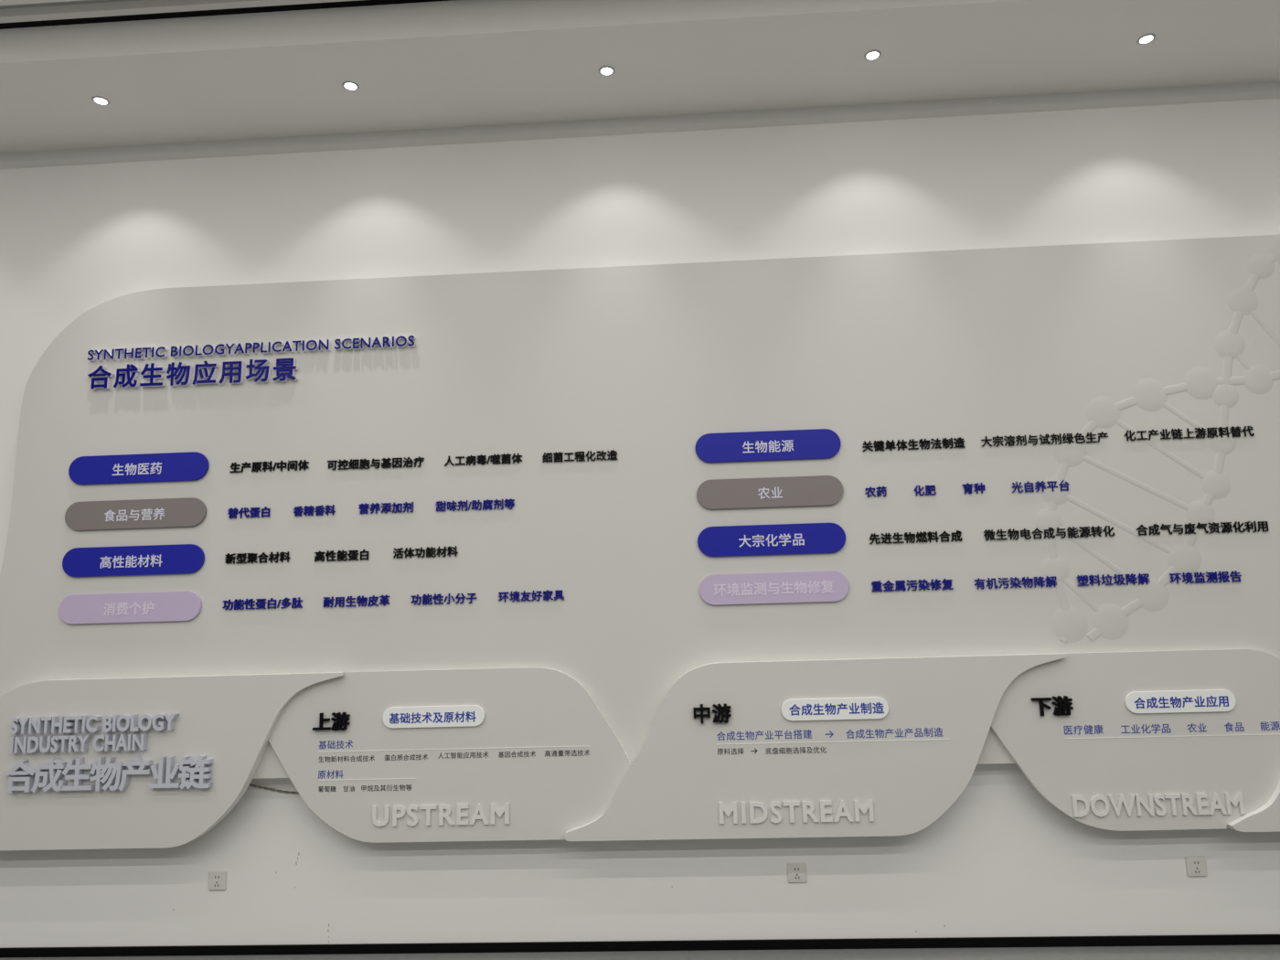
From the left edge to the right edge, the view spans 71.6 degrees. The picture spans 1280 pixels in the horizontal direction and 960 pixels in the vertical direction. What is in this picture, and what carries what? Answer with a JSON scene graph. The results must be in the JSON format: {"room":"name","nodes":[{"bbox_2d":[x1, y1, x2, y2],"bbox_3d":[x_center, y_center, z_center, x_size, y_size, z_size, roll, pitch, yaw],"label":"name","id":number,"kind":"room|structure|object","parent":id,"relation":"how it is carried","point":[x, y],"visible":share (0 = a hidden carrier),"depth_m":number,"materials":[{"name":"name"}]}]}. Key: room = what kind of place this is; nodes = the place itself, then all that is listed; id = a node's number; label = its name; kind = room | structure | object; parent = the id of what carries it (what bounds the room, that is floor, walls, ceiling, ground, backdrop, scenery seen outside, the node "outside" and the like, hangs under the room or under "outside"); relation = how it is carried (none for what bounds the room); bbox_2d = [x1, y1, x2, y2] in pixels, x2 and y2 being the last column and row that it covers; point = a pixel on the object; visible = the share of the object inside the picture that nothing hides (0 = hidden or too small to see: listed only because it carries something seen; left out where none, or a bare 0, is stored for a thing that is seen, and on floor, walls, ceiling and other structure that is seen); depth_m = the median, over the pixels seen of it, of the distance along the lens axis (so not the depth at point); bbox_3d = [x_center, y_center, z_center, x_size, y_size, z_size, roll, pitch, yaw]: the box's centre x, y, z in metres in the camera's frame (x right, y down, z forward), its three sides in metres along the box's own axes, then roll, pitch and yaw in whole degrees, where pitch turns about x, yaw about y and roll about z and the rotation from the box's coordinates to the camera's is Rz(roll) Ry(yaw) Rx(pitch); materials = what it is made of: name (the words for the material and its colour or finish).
{"room":"exhibition hall","nodes":[
{"label":"exhibition hall","id":0,"kind":"room"},
{"bbox_2d":[0,0,358,22],"bbox_3d":[-0.106,-3.016,0.067,13.000,0.153,8.215,-2,-9,3],"label":"ceiling","id":1,"kind":"structure","parent":0,"point":[135,6],"depth_m":4.20,"materials":[{"name":"white paint"}]},
{"bbox_2d":[0,0,133,9],"bbox_3d":[0.111,-2.421,4.046,13.000,0.110,0.074,-2,-9,3],"label":"trim","id":2,"kind":"structure","parent":1,"relation":"attached to","point":[83,1],"depth_m":4.21,"materials":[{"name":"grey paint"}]},
{"bbox_2d":[0,0,452,29],"bbox_3d":[0.117,-2.384,4.139,13.000,0.153,0.040,-2,-9,3],"label":"trim","id":3,"kind":"structure","parent":1,"relation":"attached to","point":[360,3],"depth_m":4.24,"materials":[{"name":"black"}]},
{"bbox_2d":[0,98,1279,948],"bbox_3d":[0.232,0.173,4.588,13.000,4.168,0.151,-2,-9,3],"label":"wall","id":4,"kind":"structure","parent":0,"point":[1002,860],"depth_m":4.65,"materials":[{"name":"white paint"}]},
{"bbox_2d":[208,871,226,889],"bbox_3d":[-2.074,1.966,4.354,0.086,0.086,0.011,-2,-9,3],"label":"wall socket","id":5,"kind":"object","parent":4,"relation":"attached to","point":[217,880],"visible":1,"depth_m":4.35,"materials":[{"name":"white plastic"}]},
{"bbox_2d":[249,783,298,793],"bbox_3d":[-1.820,1.522,4.403,0.442,0.082,0.011,-2,-9,3],"label":"cable","id":6,"kind":"object","parent":4,"relation":"attached to","point":[259,786],"visible":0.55,"depth_m":4.40,"materials":[{"name":"black plastic"}]},
{"bbox_2d":[0,234,1279,778],"bbox_3d":[1.222,0.096,4.416,9.600,2.542,0.104,-2,-9,3],"label":"display panel","id":7,"kind":"object","parent":4,"relation":"attached to","point":[641,363],"visible":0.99,"depth_m":4.46,"materials":[{"name":"paint"}]},
{"bbox_2d":[58,590,202,624],"bbox_3d":[-2.578,0.645,4.482,0.739,0.149,0.016,-2,-9,3],"label":"plaque","id":8,"kind":"object","parent":7,"relation":"attached to","point":[186,605],"visible":1,"depth_m":4.47,"materials":[{"name":"purple plastic"}]},
{"bbox_2d":[62,544,204,576],"bbox_3d":[-2.582,0.411,4.519,0.743,0.149,0.016,-2,-9,3],"label":"plaque","id":9,"kind":"object","parent":7,"relation":"attached to","point":[179,559],"visible":1,"depth_m":4.51,"materials":[{"name":"blue plastic"}]},
{"bbox_2d":[64,497,206,530],"bbox_3d":[-2.591,0.175,4.556,0.744,0.149,0.016,-2,-9,3],"label":"plaque","id":10,"kind":"object","parent":7,"relation":"attached to","point":[185,511],"visible":1,"depth_m":4.55,"materials":[{"name":"grey plastic"}]},
{"bbox_2d":[68,451,209,484],"bbox_3d":[-2.597,-0.060,4.593,0.742,0.149,0.016,-2,-9,3],"label":"plaque","id":11,"kind":"object","parent":7,"relation":"attached to","point":[191,465],"visible":1,"depth_m":4.59,"materials":[{"name":"blue plastic"}]},
{"bbox_2d":[0,672,344,850],"bbox_3d":[-2.584,1.379,4.344,2.295,0.800,0.064,-2,-9,3],"label":"panel","id":12,"kind":"object","parent":7,"relation":"attached to","point":[229,720],"visible":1,"depth_m":4.31,"materials":[{"name":"paint"}]},
{"bbox_2d":[10,733,148,753],"bbox_3d":[-2.731,1.281,4.317,0.667,0.079,0.034,-2,-9,3],"label":"lettering","id":13,"kind":"object","parent":12,"relation":"attached to","point":[133,741],"visible":1,"depth_m":4.31,"materials":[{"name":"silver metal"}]},
{"bbox_2d":[10,713,179,734],"bbox_3d":[-2.662,1.188,4.328,0.827,0.079,0.034,-2,-9,3],"label":"lettering","id":14,"kind":"object","parent":12,"relation":"attached to","point":[84,723],"visible":1,"depth_m":4.32,"materials":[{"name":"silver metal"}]},
{"bbox_2d":[3,754,213,793],"bbox_3d":[-2.571,1.421,4.287,1.028,0.159,0.034,-2,-9,3],"label":"lettering","id":15,"kind":"object","parent":12,"relation":"attached to","point":[115,775],"visible":1,"depth_m":4.27,"materials":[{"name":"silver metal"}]},
{"bbox_2d":[87,357,298,390],"bbox_3d":[-2.347,-0.556,4.651,1.123,0.131,0.025,-2,-9,3],"label":"title lettering","id":16,"kind":"object","parent":7,"relation":"attached to","point":[284,368],"visible":1,"depth_m":4.64,"materials":[{"name":"blue plastic"}]},
{"bbox_2d":[227,506,270,518],"bbox_3d":[-1.998,0.166,4.528,0.219,0.054,0.009,-2,-9,3],"label":"phrase lettering","id":17,"kind":"object","parent":7,"relation":"attached to","point":[230,510],"visible":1,"depth_m":4.53,"materials":[{"name":"blue plastic"}]},
{"bbox_2d":[87,335,415,361],"bbox_3d":[-2.044,-0.690,4.655,1.750,0.057,0.025,-2,-9,3],"label":"title lettering","id":18,"kind":"object","parent":7,"relation":"attached to","point":[176,352],"visible":1,"depth_m":4.65,"materials":[{"name":"blue"}]},
{"bbox_2d":[224,551,290,564],"bbox_3d":[-1.935,0.393,4.490,0.335,0.054,0.009,-2,-9,3],"label":"phrase lettering","id":19,"kind":"object","parent":7,"relation":"attached to","point":[250,558],"visible":1,"depth_m":4.49,"materials":[{"name":"black"}]},
{"bbox_2d":[222,597,302,609],"bbox_3d":[-1.895,0.621,4.452,0.411,0.054,0.009,-2,-9,3],"label":"phrase lettering","id":20,"kind":"object","parent":7,"relation":"attached to","point":[261,602],"visible":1,"depth_m":4.45,"materials":[{"name":"blue"}]},
{"bbox_2d":[229,459,309,472],"bbox_3d":[-1.906,-0.070,4.560,0.413,0.055,0.009,-2,-9,3],"label":"phrase lettering","id":21,"kind":"object","parent":7,"relation":"attached to","point":[258,465],"visible":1,"depth_m":4.56,"materials":[{"name":"black"}]},
{"bbox_2d":[293,504,335,516],"bbox_3d":[-1.657,0.156,4.511,0.218,0.051,0.009,-2,-9,3],"label":"phrase lettering","id":22,"kind":"object","parent":7,"relation":"attached to","point":[318,508],"visible":1,"depth_m":4.51,"materials":[{"name":"blue plastic"}]},
{"bbox_2d":[314,549,368,561],"bbox_3d":[-1.504,0.380,4.468,0.276,0.055,0.009,-2,-9,3],"label":"phrase lettering","id":23,"kind":"object","parent":7,"relation":"attached to","point":[353,552],"visible":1,"depth_m":4.46,"materials":[{"name":"black plastic"}]},
{"bbox_2d":[323,595,389,607],"bbox_3d":[-1.416,0.605,4.428,0.335,0.054,0.009,-2,-9,3],"label":"phrase lettering","id":24,"kind":"object","parent":7,"relation":"attached to","point":[362,599],"visible":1,"depth_m":4.42,"materials":[{"name":"blue"}]},
{"bbox_2d":[327,456,424,469],"bbox_3d":[-1.352,-0.085,4.532,0.502,0.054,0.009,-2,-9,3],"label":"phrase lettering","id":25,"kind":"object","parent":7,"relation":"attached to","point":[386,463],"visible":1,"depth_m":4.53,"materials":[{"name":"black plastic"}]},
{"bbox_2d":[358,501,413,513],"bbox_3d":[-1.288,0.141,4.493,0.278,0.055,0.009,-2,-9,3],"label":"phrase lettering","id":26,"kind":"object","parent":7,"relation":"attached to","point":[366,506],"visible":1,"depth_m":4.49,"materials":[{"name":"blue plastic"}]},
{"bbox_2d":[393,545,458,558],"bbox_3d":[-1.077,0.362,4.447,0.328,0.052,0.009,-2,-9,3],"label":"phrase lettering","id":27,"kind":"object","parent":7,"relation":"attached to","point":[439,549],"visible":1,"depth_m":4.44,"materials":[{"name":"black"}]},
{"bbox_2d":[410,593,476,605],"bbox_3d":[-0.976,0.590,4.407,0.330,0.053,0.009,-2,-9,3],"label":"phrase lettering","id":28,"kind":"object","parent":7,"relation":"attached to","point":[427,596],"visible":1,"depth_m":4.40,"materials":[{"name":"blue plastic"}]},
{"bbox_2d":[268,667,631,842],"bbox_3d":[-0.926,1.321,4.279,1.770,0.800,0.031,-2,-9,3],"label":"panel","id":29,"kind":"object","parent":7,"relation":"attached to","point":[543,747],"visible":1,"depth_m":4.26,"materials":[{"name":"paint"}]},
{"bbox_2d":[312,712,350,731],"bbox_3d":[-1.500,1.174,4.309,0.176,0.088,0.020,-2,-9,3],"label":"lettering","id":30,"kind":"object","parent":29,"relation":"attached to","point":[340,718],"visible":1,"depth_m":4.30,"materials":[{"name":"black plastic"}]},
{"bbox_2d":[382,704,484,728],"bbox_3d":[-0.999,1.145,4.290,0.501,0.100,0.013,-2,-9,3],"label":"tag","id":31,"kind":"object","parent":29,"relation":"attached to","point":[461,715],"visible":1,"depth_m":4.29,"materials":[{"name":"white plastic"}]},
{"bbox_2d":[372,803,509,826],"bbox_3d":[-0.949,1.593,4.218,0.658,0.095,0.011,-2,-9,3],"label":"lettering","id":32,"kind":"object","parent":29,"relation":"attached to","point":[495,809],"visible":1,"depth_m":4.21,"materials":[{"name":"white paint"}]},
{"bbox_2d":[435,498,514,511],"bbox_3d":[-0.831,0.126,4.471,0.402,0.054,0.009,-2,-9,3],"label":"phrase lettering","id":33,"kind":"object","parent":7,"relation":"attached to","point":[485,506],"visible":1,"depth_m":4.47,"materials":[{"name":"blue"}]},
{"bbox_2d":[444,453,522,466],"bbox_3d":[-0.797,-0.103,4.504,0.400,0.052,0.009,-2,-9,3],"label":"phrase lettering","id":34,"kind":"object","parent":7,"relation":"attached to","point":[482,458],"visible":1,"depth_m":4.50,"materials":[{"name":"black plastic"}]},
{"bbox_2d":[498,589,564,601],"bbox_3d":[-0.538,0.573,4.385,0.328,0.052,0.009,-2,-9,3],"label":"phrase lettering","id":35,"kind":"object","parent":7,"relation":"attached to","point":[549,592],"visible":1,"depth_m":4.38,"materials":[{"name":"blue"}]},
{"bbox_2d":[542,449,617,462],"bbox_3d":[-0.304,-0.119,4.480,0.382,0.052,0.009,-2,-9,3],"label":"phrase lettering","id":36,"kind":"object","parent":7,"relation":"attached to","point":[558,455],"visible":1,"depth_m":4.48,"materials":[{"name":"black"}]},
{"bbox_2d":[695,428,841,462],"bbox_3d":[0.638,-0.171,4.433,0.722,0.149,0.016,-2,-9,3],"label":"plaque","id":37,"kind":"object","parent":7,"relation":"attached to","point":[816,443],"visible":1,"depth_m":4.43,"materials":[{"name":"blue plastic"}]},
{"bbox_2d":[696,475,843,509],"bbox_3d":[0.643,0.062,4.396,0.723,0.149,0.016,-2,-9,3],"label":"plaque","id":38,"kind":"object","parent":7,"relation":"attached to","point":[814,490],"visible":1,"depth_m":4.39,"materials":[{"name":"grey plastic"}]},
{"bbox_2d":[697,522,845,556],"bbox_3d":[0.646,0.294,4.360,0.725,0.149,0.016,-2,-9,3],"label":"plaque","id":39,"kind":"object","parent":7,"relation":"attached to","point":[806,538],"visible":1,"depth_m":4.35,"materials":[{"name":"blue plastic"}]},
{"bbox_2d":[699,570,849,605],"bbox_3d":[0.653,0.526,4.324,0.725,0.149,0.016,-2,-9,3],"label":"plaque","id":40,"kind":"object","parent":7,"relation":"attached to","point":[824,585],"visible":1,"depth_m":4.32,"materials":[{"name":"purple plastic"}]},
{"bbox_2d":[564,652,1066,841],"bbox_3d":[0.822,1.255,4.176,2.375,0.800,0.066,-2,-9,3],"label":"panel","id":41,"kind":"object","parent":7,"relation":"attached to","point":[913,762],"visible":1,"depth_m":4.15,"materials":[{"name":"paint"}]},
{"bbox_2d":[693,703,731,723],"bbox_3d":[0.341,1.102,4.184,0.176,0.090,0.020,-2,-9,3],"label":"lettering","id":42,"kind":"object","parent":41,"relation":"attached to","point":[701,709],"visible":1,"depth_m":4.17,"materials":[{"name":"black plastic"}]},
{"bbox_2d":[718,800,874,823],"bbox_3d":[0.721,1.534,4.101,0.706,0.095,0.011,-2,-9,3],"label":"lettering","id":43,"kind":"object","parent":41,"relation":"attached to","point":[858,805],"visible":1,"depth_m":4.09,"materials":[{"name":"white paint"}]},
{"bbox_2d":[780,696,888,721],"bbox_3d":[0.914,1.074,4.160,0.500,0.100,0.013,-2,-9,3],"label":"tag","id":44,"kind":"object","parent":41,"relation":"attached to","point":[869,708],"visible":1,"depth_m":4.16,"materials":[{"name":"white plastic"}]},
{"bbox_2d":[864,486,886,497],"bbox_3d":[1.163,0.057,4.372,0.105,0.051,0.009,-2,-9,3],"label":"phrase lettering","id":45,"kind":"object","parent":7,"relation":"attached to","point":[879,487],"visible":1,"depth_m":4.37,"materials":[{"name":"blue plastic"}]},
{"bbox_2d":[871,578,953,591],"bbox_3d":[1.318,0.509,4.294,0.391,0.054,0.009,-2,-9,3],"label":"phrase lettering","id":46,"kind":"object","parent":7,"relation":"attached to","point":[876,583],"visible":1,"depth_m":4.29,"materials":[{"name":"blue plastic"}]},
{"bbox_2d":[862,437,965,451],"bbox_3d":[1.356,-0.176,4.398,0.502,0.054,0.009,-2,-9,3],"label":"phrase lettering","id":47,"kind":"object","parent":7,"relation":"attached to","point":[890,445],"visible":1,"depth_m":4.39,"materials":[{"name":"black"}]},
{"bbox_2d":[869,530,962,543],"bbox_3d":[1.345,0.280,4.328,0.446,0.054,0.009,-2,-9,3],"label":"phrase lettering","id":48,"kind":"object","parent":7,"relation":"attached to","point":[957,532],"visible":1,"depth_m":4.32,"materials":[{"name":"black"}]},
{"bbox_2d":[914,485,936,495],"bbox_3d":[1.400,0.051,4.360,0.106,0.052,0.009,-2,-9,3],"label":"phrase lettering","id":49,"kind":"object","parent":7,"relation":"attached to","point":[929,490],"visible":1,"depth_m":4.36,"materials":[{"name":"blue plastic"}]},
{"bbox_2d":[962,482,985,493],"bbox_3d":[1.637,0.040,4.349,0.106,0.053,0.009,-2,-9,3],"label":"phrase lettering","id":50,"kind":"object","parent":7,"relation":"attached to","point":[977,487],"visible":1,"depth_m":4.34,"materials":[{"name":"blue"}]},
{"bbox_2d":[974,576,1056,588],"bbox_3d":[1.807,0.494,4.267,0.390,0.053,0.004,-2,-9,3],"label":"phrase lettering","id":51,"kind":"object","parent":7,"relation":"attached to","point":[1050,581],"visible":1,"depth_m":4.26,"materials":[{"name":"blue plastic"}]},
{"bbox_2d":[1011,480,1068,492],"bbox_3d":[1.955,0.031,4.331,0.277,0.054,0.004,-2,-9,3],"label":"phrase lettering","id":52,"kind":"object","parent":7,"relation":"attached to","point":[1038,484],"visible":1,"depth_m":4.33,"materials":[{"name":"blue"}]},
{"bbox_2d":[981,431,1108,447],"bbox_3d":[1.990,-0.201,4.365,0.612,0.054,0.004,-2,-9,3],"label":"phrase lettering","id":53,"kind":"object","parent":7,"relation":"attached to","point":[986,440],"visible":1,"depth_m":4.36,"materials":[{"name":"black plastic"}]},
{"bbox_2d":[983,525,1114,540],"bbox_3d":[1.980,0.257,4.294,0.619,0.054,0.004,-2,-9,3],"label":"phrase lettering","id":54,"kind":"object","parent":7,"relation":"attached to","point":[1086,529],"visible":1,"depth_m":4.29,"materials":[{"name":"black"}]},
{"bbox_2d":[1077,573,1150,586],"bbox_3d":[2.265,0.476,4.245,0.336,0.054,0.004,-2,-9,3],"label":"phrase lettering","id":55,"kind":"object","parent":7,"relation":"attached to","point":[1141,578],"visible":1,"depth_m":4.24,"materials":[{"name":"blue"}]},
{"bbox_2d":[990,649,1279,831],"bbox_3d":[2.375,1.203,4.117,1.479,0.802,0.031,-2,-9,3],"label":"panel","id":56,"kind":"object","parent":7,"relation":"attached to","point":[1104,748],"visible":0.99,"depth_m":4.11,"materials":[{"name":"paint"}]},
{"bbox_2d":[1030,695,1073,715],"bbox_3d":[1.925,1.055,4.140,0.182,0.091,0.020,-2,-9,3],"label":"lettering","id":57,"kind":"object","parent":56,"relation":"attached to","point":[1061,702],"visible":1,"depth_m":4.13,"materials":[{"name":"black plastic"}]},
{"bbox_2d":[1071,792,1245,817],"bbox_3d":[2.366,1.484,4.054,0.756,0.095,0.011,-2,-9,3],"label":"lettering","id":58,"kind":"object","parent":56,"relation":"attached to","point":[1238,798],"visible":1,"depth_m":4.05,"materials":[{"name":"white paint"}]},
{"bbox_2d":[1124,689,1236,713],"bbox_3d":[2.507,1.028,4.116,0.497,0.100,0.013,-2,-9,3],"label":"tag","id":59,"kind":"object","parent":56,"relation":"attached to","point":[1200,700],"visible":1,"depth_m":4.11,"materials":[{"name":"white plastic"}]},
{"bbox_2d":[1124,426,1254,440],"bbox_3d":[2.681,-0.228,4.331,0.613,0.054,0.004,-2,-9,3],"label":"phrase lettering","id":60,"kind":"object","parent":7,"relation":"attached to","point":[1221,430],"visible":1,"depth_m":4.33,"materials":[{"name":"black plastic"}]},
{"bbox_2d":[1136,521,1268,535],"bbox_3d":[2.698,0.231,4.259,0.613,0.054,0.004,-2,-9,3],"label":"phrase lettering","id":61,"kind":"object","parent":7,"relation":"attached to","point":[1189,525],"visible":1,"depth_m":4.26,"materials":[{"name":"black"}]},
{"bbox_2d":[1169,570,1241,583],"bbox_3d":[2.693,0.463,4.223,0.330,0.053,0.004,-2,-9,3],"label":"phrase lettering","id":62,"kind":"object","parent":7,"relation":"attached to","point":[1211,577],"visible":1,"depth_m":4.22,"materials":[{"name":"blue"}]},
{"bbox_2d":[1226,778,1279,831],"bbox_3d":[4.251,1.135,4.008,3.190,0.808,0.064,-2,-9,3],"label":"panel","id":63,"kind":"object","parent":7,"relation":"attached to","point":[1266,818],"visible":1,"depth_m":4.00,"materials":[{"name":"paint"}]},
{"bbox_2d":[0,81,1279,169],"bbox_3d":[0.172,-1.945,4.935,13.000,0.127,0.120,-2,-9,3],"label":"trim","id":64,"kind":"structure","parent":4,"relation":"attached to","point":[1270,90],"depth_m":4.88,"materials":[{"name":"white paint"}]},
{"bbox_2d":[0,934,1279,958],"bbox_3d":[0.285,2.198,4.189,13.000,0.042,0.012,-2,-9,3],"label":"baseboard","id":65,"kind":"structure","parent":4,"relation":"attached to","point":[1199,939],"depth_m":4.20,"materials":[{"name":"black"}]},
{"bbox_2d":[787,863,806,882],"bbox_3d":[0.745,1.866,4.215,0.086,0.086,0.011,-2,-9,3],"label":"wall socket","id":66,"kind":"object","parent":4,"relation":"attached to","point":[796,871],"visible":1,"depth_m":4.21,"materials":[{"name":"white plastic"}]},
{"bbox_2d":[1185,856,1206,876],"bbox_3d":[2.588,1.797,4.125,0.086,0.086,0.011,-2,-9,3],"label":"wall socket","id":67,"kind":"object","parent":4,"relation":"attached to","point":[1196,866],"visible":1,"depth_m":4.12,"materials":[{"name":"white plastic"}]},
{"bbox_2d":[0,0,1279,153],"bbox_3d":[0.145,-2.223,4.587,13.000,0.335,0.895,-2,-9,3],"label":"ceiling","id":68,"kind":"structure","parent":0,"point":[454,63],"depth_m":4.39,"materials":[{"name":"white paint"}]},
{"bbox_2d":[91,96,109,105],"bbox_3d":[-2.796,-1.964,4.598,0.082,0.006,0.082,-2,-9,3],"label":"recessed light","id":69,"kind":"object","parent":68,"relation":"in","point":[98,100],"visible":1,"depth_m":4.59,"materials":[{"name":"white"}]},
{"bbox_2d":[341,81,359,91],"bbox_3d":[-1.479,-2.012,4.534,0.082,0.006,0.082,-2,-9,3],"label":"recessed light","id":70,"kind":"object","parent":68,"relation":"in","point":[352,86],"visible":1,"depth_m":4.53,"materials":[{"name":"white"}]},
{"bbox_2d":[598,65,614,75],"bbox_3d":[-0.168,-2.060,4.469,0.082,0.006,0.082,-2,-9,3],"label":"recessed light","id":71,"kind":"object","parent":68,"relation":"in","point":[606,70],"visible":1,"depth_m":4.46,"materials":[{"name":"white"}]},
{"bbox_2d":[864,50,881,60],"bbox_3d":[1.156,-2.108,4.404,0.082,0.006,0.082,-2,-9,3],"label":"recessed light","id":72,"kind":"object","parent":68,"relation":"in","point":[872,55],"visible":1,"depth_m":4.40,"materials":[{"name":"white"}]},
{"bbox_2d":[1136,33,1155,44],"bbox_3d":[2.477,-2.155,4.340,0.082,0.006,0.082,-2,-9,3],"label":"recessed light","id":73,"kind":"object","parent":68,"relation":"in","point":[1146,38],"visible":1,"depth_m":4.33,"materials":[{"name":"white"}]},
{"bbox_2d":[0,944,1279,959],"bbox_3d":[0.049,1.592,-0.183,13.000,0.100,9.150,-2,-9,3],"label":"floor","id":74,"kind":"structure","parent":0,"point":[1264,952],"depth_m":4.09,"materials":[{"name":"plastic"}]}
]}

